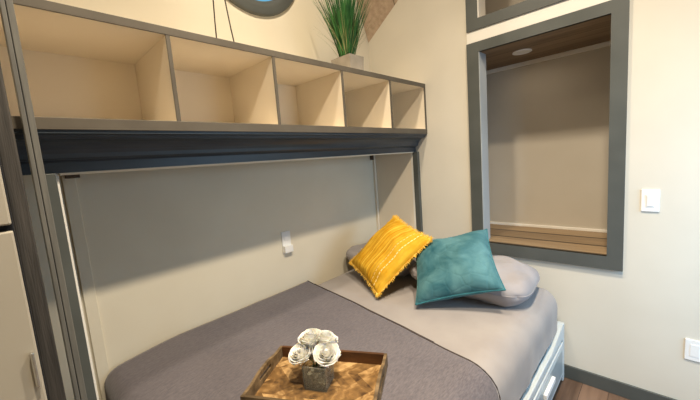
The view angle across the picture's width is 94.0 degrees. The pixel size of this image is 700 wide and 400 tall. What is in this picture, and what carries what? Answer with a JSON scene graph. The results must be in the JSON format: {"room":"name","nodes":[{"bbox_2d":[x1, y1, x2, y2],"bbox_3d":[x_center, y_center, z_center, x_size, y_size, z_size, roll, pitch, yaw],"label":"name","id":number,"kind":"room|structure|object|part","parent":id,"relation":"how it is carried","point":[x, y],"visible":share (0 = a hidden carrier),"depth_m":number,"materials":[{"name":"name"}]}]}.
{"room":"bedroom","nodes":[
{"label":"bedroom","id":0,"kind":"room"},
{"bbox_2d":[23,0,376,399],"bbox_3d":[-0.845,-0.318,1.905,0.100,3.300,3.000,2,10,44],"label":"wall","id":1,"kind":"structure","parent":0,"point":[173,252],"depth_m":1.88,"materials":[{"name":"paint"}]},
{"bbox_2d":[64,174,79,178],"bbox_3d":[-1.217,-0.110,1.429,0.029,0.030,0.050,2,10,44],"label":"bracket","id":2,"kind":"object","parent":1,"relation":"attached to","point":[76,175],"visible":0.54,"depth_m":1.42,"materials":[{"name":"black metal"}]},
{"bbox_2d":[61,175,109,399],"bbox_3d":[-1.177,0.614,1.513,0.011,1.600,0.045,2,10,44],"label":"trim","id":3,"kind":"structure","parent":1,"relation":"attached to","point":[69,185],"depth_m":1.48,"materials":[{"name":"paint"}]},
{"bbox_2d":[14,129,426,174],"bbox_3d":[-0.373,-0.304,1.940,0.530,0.130,2.304,2,10,44],"label":"beam","id":4,"kind":"structure","parent":1,"relation":"attached to","point":[62,151],"depth_m":1.34,"materials":[{"name":"wood"}]},
{"bbox_2d":[0,0,426,133],"bbox_3d":[-0.390,-0.557,1.908,0.538,0.381,2.304,2,10,44],"label":"cubby shelf","id":5,"kind":"object","parent":4,"relation":"on","point":[86,69],"visible":0.81,"depth_m":1.45,"materials":[{"name":"wood"}]},
{"bbox_3d":[-0.510,-0.567,2.022,0.008,0.329,2.304,2,10,44],"label":"panel","id":6,"kind":"part","parent":5,"relation":"part of","materials":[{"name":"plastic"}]},
{"bbox_2d":[213,0,234,41],"bbox_3d":[-0.577,-0.975,1.428,0.072,0.589,0.312,2,10,44],"label":"ornament","id":7,"kind":"object","parent":5,"relation":"on","point":[213,0],"visible":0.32,"depth_m":1.46,"materials":[{"name":"brown metal"}]},
{"bbox_3d":[-0.592,-0.889,1.423,0.006,0.420,0.032,2,10,44],"label":"leg","id":8,"kind":"part","parent":7,"relation":"part of","materials":[{"name":"brown metal"}]},
{"bbox_3d":[-0.557,-0.895,1.459,0.006,0.421,0.051,2,10,44],"label":"leg","id":9,"kind":"part","parent":7,"relation":"part of","materials":[{"name":"brown metal"}]},
{"bbox_2d":[311,0,379,69],"bbox_3d":[-0.001,-1.115,2.108,0.529,0.615,0.494,-5,7,-3],"label":"potted grass","id":10,"kind":"object","parent":5,"relation":"on","point":[345,29],"depth_m":2.05,"materials":[{"name":"plant"}]},
{"bbox_2d":[331,53,363,69],"bbox_3d":[-0.014,-0.865,2.135,0.172,0.116,0.135,2,10,44],"label":"pot","id":11,"kind":"object","parent":10,"relation":"attached to","point":[351,60],"depth_m":2.07,"materials":[{"name":"ceramic"}]},
{"bbox_2d":[59,152,412,175],"bbox_3d":[-0.239,-0.237,1.878,0.022,0.008,2.170,2,10,44],"label":"trim","id":12,"kind":"structure","parent":1,"relation":"attached to","point":[152,168],"depth_m":1.43,"materials":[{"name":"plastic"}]},
{"bbox_2d":[229,0,292,16],"bbox_3d":[-0.636,-1.534,2.015,0.080,0.744,0.744,2,10,44],"label":"window","id":13,"kind":"structure","parent":1,"relation":"in","point":[265,8],"depth_m":2.07,"materials":[{"name":"glass"}]},
{"bbox_2d":[281,231,293,253],"bbox_3d":[-0.435,0.293,2.265,0.030,0.150,0.072,2,10,44],"label":"power outlet","id":14,"kind":"object","parent":1,"relation":"attached to","point":[287,247],"visible":1,"depth_m":2.26,"materials":[{"name":"white plastic"}]},
{"bbox_2d":[372,155,379,230],"bbox_3d":[0.270,0.357,3.010,0.021,1.532,0.020,2,10,44],"label":"trim","id":15,"kind":"structure","parent":1,"relation":"attached to","point":[374,160],"depth_m":2.95,"materials":[{"name":"plastic"}]},
{"bbox_2d":[485,0,524,14],"bbox_3d":[1.306,-1.562,2.151,1.400,0.820,0.450,2,10,44],"label":"wall","id":16,"kind":"structure","parent":0,"point":[491,6],"depth_m":2.60,"materials":[{"name":"paint"}]},
{"bbox_2d":[368,0,699,399],"bbox_3d":[1.548,-0.478,1.724,3.600,3.300,0.128,2,10,44],"label":"wall","id":17,"kind":"structure","parent":0,"point":[631,326],"depth_m":1.83,"materials":[{"name":"paint"}]},
{"bbox_2d":[357,0,397,42],"bbox_3d":[0.445,-1.724,2.283,1.156,0.800,0.300,2,10,44],"label":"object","id":18,"kind":"structure","parent":17,"relation":"attached to","point":[382,8],"depth_m":2.70,"materials":[{"name":"brown wood"}]},
{"bbox_2d":[411,153,415,230],"bbox_3d":[0.568,0.364,2.759,0.018,1.532,0.029,2,10,44],"label":"trim","id":19,"kind":"structure","parent":17,"relation":"attached to","point":[411,153],"depth_m":2.69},
{"bbox_2d":[465,0,563,32],"bbox_3d":[1.121,-1.481,1.944,0.853,0.683,0.122,2,10,44],"label":"frame","id":20,"kind":"structure","parent":17,"relation":"in","point":[476,18],"depth_m":2.11,"materials":[{"name":"wood"}]},
{"bbox_2d":[467,0,609,44],"bbox_3d":[1.118,-1.097,1.959,0.856,0.083,0.012,2,10,44],"label":"trim","id":21,"kind":"structure","parent":17,"relation":"attached to","point":[564,7],"depth_m":1.97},
{"bbox_2d":[466,0,629,271],"bbox_3d":[1.207,-0.341,2.083,0.856,1.462,0.122,2,10,44],"label":"frame","id":22,"kind":"object","parent":17,"relation":"in","point":[617,11],"depth_m":1.94,"materials":[{"name":"wood"}]},
{"bbox_3d":[1.264,0.307,2.158,0.701,0.003,0.118,2,10,44],"label":"sill","id":23,"kind":"part","parent":22,"relation":"part of","materials":[{"name":"brown wood"}]},
{"bbox_2d":[564,364,676,399],"bbox_3d":[2.160,1.138,1.389,2.160,0.088,0.014,2,10,44],"label":"baseboard","id":24,"kind":"structure","parent":17,"relation":"attached to","point":[628,391],"depth_m":1.95,"materials":[{"name":"wood"}]},
{"bbox_2d":[641,189,659,211],"bbox_3d":[1.584,0.003,1.722,0.072,0.120,0.015,2,10,44],"label":"light switch","id":25,"kind":"object","parent":17,"relation":"attached to","point":[650,198],"visible":1,"depth_m":1.72,"materials":[{"name":"white plastic"}]},
{"bbox_3d":[1.584,0.003,1.722,0.037,0.072,0.002,2,10,44],"label":"switch frame","id":26,"kind":"part","parent":25,"relation":"part of","materials":[{"name":"white plastic"}]},
{"bbox_2d":[684,338,699,362],"bbox_3d":[1.781,0.779,1.687,0.072,0.115,0.009,2,10,44],"label":"power outlet","id":27,"kind":"object","parent":17,"relation":"attached to","point":[692,347],"visible":1,"depth_m":1.69,"materials":[{"name":"white plastic"}]},
{"bbox_2d":[486,46,610,229],"bbox_3d":[1.534,-0.329,2.585,1.800,1.600,0.001,2,10,44],"label":"wall","id":28,"kind":"structure","parent":0,"point":[548,121],"depth_m":2.53,"materials":[{"name":"paint"}]},
{"bbox_2d":[486,41,610,74],"bbox_3d":[1.506,-1.071,2.453,1.600,0.030,0.020,2,10,44],"label":"trim","id":29,"kind":"structure","parent":28,"relation":"attached to","point":[608,43],"depth_m":2.44,"materials":[{"name":"beige wood"}]},
{"bbox_2d":[490,221,606,232],"bbox_3d":[1.608,0.217,2.612,1.600,0.022,0.012,2,10,44],"label":"baseboard","id":30,"kind":"structure","parent":28,"relation":"attached to","point":[491,222],"depth_m":2.60,"materials":[{"name":"beige wood"}]},
{"bbox_2d":[490,224,606,250],"bbox_3d":[1.435,0.283,2.434,1.700,0.040,0.520,2,10,44],"label":"floor","id":31,"kind":"structure","parent":0,"point":[559,237],"depth_m":2.38,"materials":[{"name":"brown wood"}]},
{"bbox_2d":[486,20,610,70],"bbox_3d":[1.332,-1.067,2.271,1.700,0.032,0.520,2,10,44],"label":"ceiling","id":32,"kind":"structure","parent":0,"point":[598,33],"depth_m":2.21,"materials":[{"name":"brown wood"}]},
{"bbox_2d":[512,48,531,54],"bbox_3d":[1.211,-1.040,2.298,0.124,0.009,0.124,2,10,44],"label":"recessed light","id":33,"kind":"object","parent":32,"relation":"in","point":[522,51],"visible":1,"depth_m":2.28,"materials":[{"name":"white plastic"}]},
{"bbox_2d":[552,377,629,399],"bbox_3d":[0.652,1.361,0.861,3.600,0.001,3.100,2,10,44],"label":"floor","id":34,"kind":"structure","parent":0,"point":[567,389],"depth_m":1.98,"materials":[{"name":"brown wood"}]},
{"bbox_2d":[0,159,48,399],"bbox_3d":[-0.880,0.538,0.489,0.212,1.950,0.653,2,10,44],"label":"tall cabinet","id":35,"kind":"object","parent":34,"relation":"on","point":[22,377],"visible":1,"depth_m":0.61,"materials":[{"name":"wood"}]},
{"bbox_3d":[-0.870,-0.163,0.349,0.019,0.510,0.641,2,10,44],"label":"drawer","id":36,"kind":"part","parent":35,"relation":"part of","materials":[{"name":"beige wood"}]},
{"bbox_3d":[-0.829,0.368,0.413,0.019,0.538,0.641,2,10,44],"label":"drawer","id":37,"kind":"part","parent":35,"relation":"part of","materials":[{"name":"beige wood"}]},
{"bbox_3d":[-0.604,0.325,0.625,0.012,0.070,0.006,2,10,44],"label":"handle","id":38,"kind":"part","parent":35,"relation":"part of","materials":[{"name":"metal"}]},
{"bbox_2d":[0,63,65,399],"bbox_3d":[-0.831,-0.182,0.780,0.080,3.300,0.032,2,10,44],"label":"trim post","id":39,"kind":"object","parent":34,"relation":"on","point":[9,156],"visible":1,"depth_m":0.79,"materials":[{"name":"grey wood"}]},
{"bbox_2d":[0,0,87,399],"bbox_3d":[-0.902,-0.194,0.920,0.065,3.300,0.026,2,10,44],"label":"frame post","id":40,"kind":"object","parent":34,"relation":"on","point":[7,12],"visible":1,"depth_m":0.92,"materials":[{"name":"grey laminate"}]},
{"bbox_2d":[45,173,96,399],"bbox_3d":[-0.928,0.673,1.158,0.045,1.531,0.033,2,10,44],"label":"post","id":41,"kind":"object","parent":34,"relation":"on","point":[51,179],"visible":0.56,"depth_m":1.10,"materials":[{"name":"wood"}]},
{"bbox_2d":[55,173,98,399],"bbox_3d":[-0.934,0.669,1.192,0.012,1.532,0.008,2,10,44],"label":"trim","id":42,"kind":"structure","parent":41,"relation":"attached to","point":[57,177],"depth_m":1.14,"materials":[{"name":"white metal"}]},
{"bbox_2d":[413,151,422,232],"bbox_3d":[0.591,0.366,2.736,0.045,1.531,0.031,2,10,44],"label":"post","id":43,"kind":"object","parent":34,"relation":"on","point":[416,162],"visible":0.44,"depth_m":2.67,"materials":[{"name":"wood"}]},
{"bbox_2d":[520,321,563,399],"bbox_3d":[0.116,1.093,1.807,1.465,0.385,2.157,2,10,44],"label":"daybed","id":44,"kind":"object","parent":34,"relation":"on","point":[545,380],"visible":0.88,"depth_m":1.81,"materials":[{"name":"white wood"}]},
{"bbox_2d":[319,269,557,399],"bbox_3d":[0.097,0.782,1.792,1.420,0.278,2.094,2,10,44],"label":"sheet","id":45,"kind":"object","parent":44,"relation":"on","point":[510,343],"visible":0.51,"depth_m":1.71,"materials":[{"name":"grey fabric"}]},
{"bbox_2d":[104,281,500,399],"bbox_3d":[-0.200,0.859,1.479,1.436,0.330,1.240,2,10,44],"label":"coverlet","id":46,"kind":"object","parent":45,"relation":"on","point":[217,359],"visible":0.83,"depth_m":1.51,"materials":[{"name":"grey fabric"}]},
{"bbox_2d":[240,346,387,399],"bbox_3d":[-0.117,0.688,1.258,0.483,0.066,0.323,-3,7,14],"label":"serving tray","id":47,"kind":"object","parent":46,"relation":"on","point":[358,375],"visible":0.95,"depth_m":1.28,"materials":[{"name":"brown wood"}]},
{"bbox_3d":[-0.345,0.698,1.317,0.012,0.066,0.323,-3,7,14],"label":"handle","id":48,"kind":"part","parent":47,"relation":"part of","materials":[{"name":"brown wood"}]},
{"bbox_2d":[302,353,333,391],"bbox_3d":[-0.121,0.665,1.262,0.094,0.094,0.094,-2,7,16],"label":"glass vase","id":49,"kind":"object","parent":47,"relation":"on","point":[316,378],"visible":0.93,"depth_m":1.22,"materials":[{"name":"grey"}]},
{"bbox_2d":[288,342,313,367],"bbox_3d":[-0.187,0.628,1.268,0.100,0.137,0.102,-5,7,-5],"label":"rose","id":50,"kind":"object","parent":49,"relation":"in","point":[299,353],"visible":0.98,"depth_m":1.25,"materials":[{"name":"white plant"}]},
{"bbox_2d":[298,328,321,366],"bbox_3d":[-0.154,0.602,1.308,0.110,0.174,0.106,2,10,44],"label":"rose","id":51,"kind":"object","parent":49,"relation":"in","point":[308,337],"visible":0.98,"depth_m":1.28,"materials":[{"name":"white plant"}]},
{"bbox_2d":[313,342,340,368],"bbox_3d":[-0.086,0.621,1.251,0.100,0.139,0.103,2,10,44],"label":"rose","id":52,"kind":"object","parent":49,"relation":"in","point":[326,354],"visible":0.98,"depth_m":1.24,"materials":[{"name":"white plant"}]},
{"bbox_2d":[316,330,337,343],"bbox_3d":[-0.095,0.602,1.310,0.105,0.164,0.102,2,10,44],"label":"rose","id":53,"kind":"object","parent":49,"relation":"in","point":[326,336],"visible":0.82,"depth_m":1.28,"materials":[{"name":"white plant"}]},
{"bbox_3d":[0.111,0.678,1.200,0.012,0.066,0.323,-3,7,14],"label":"handle","id":54,"kind":"part","parent":47,"relation":"part of","materials":[{"name":"brown wood"}]},
{"bbox_2d":[346,243,415,276],"bbox_3d":[0.314,0.438,2.577,0.506,0.229,0.627,-10,9,-41],"label":"pillow","id":55,"kind":"object","parent":45,"relation":"on","point":[350,253],"visible":0.22,"depth_m":2.54,"materials":[{"name":"grey fabric"}]},
{"bbox_2d":[348,215,433,297],"bbox_3d":[0.255,0.358,2.239,0.399,0.422,0.568,-7,7,-20],"label":"throw cushion","id":56,"kind":"object","parent":45,"relation":"on","point":[396,244],"visible":1,"depth_m":2.12,"materials":[{"name":"yellow fabric"}]},
{"bbox_2d":[415,229,505,304],"bbox_3d":[0.618,0.388,1.952,0.526,0.350,0.424,-2,7,20],"label":"throw cushion","id":57,"kind":"object","parent":45,"relation":"on","point":[461,265],"visible":0.88,"depth_m":1.83,"materials":[{"name":"teal fabric"}]},
{"bbox_2d":[410,255,539,306],"bbox_3d":[0.789,0.475,2.099,0.726,0.262,0.567,1,9,37],"label":"pillow","id":58,"kind":"object","parent":45,"relation":"on","point":[520,280],"visible":0.51,"depth_m":1.81,"materials":[{"name":"grey fabric"}]},
{"bbox_3d":[1.114,1.042,1.830,0.018,0.220,0.645,2,10,44],"label":"drawer","id":59,"kind":"part","parent":44,"relation":"part of","materials":[{"name":"white wood"}]},
{"bbox_3d":[1.081,1.017,1.766,0.018,0.030,0.190,2,10,44],"label":"handle","id":60,"kind":"part","parent":44,"relation":"part of","materials":[{"name":"white plastic"}]},
{"bbox_3d":[1.342,0.966,2.091,0.048,0.385,0.032,2,10,44],"label":"post","id":61,"kind":"part","parent":44,"relation":"part of","materials":[{"name":"white wood"}]}
]}

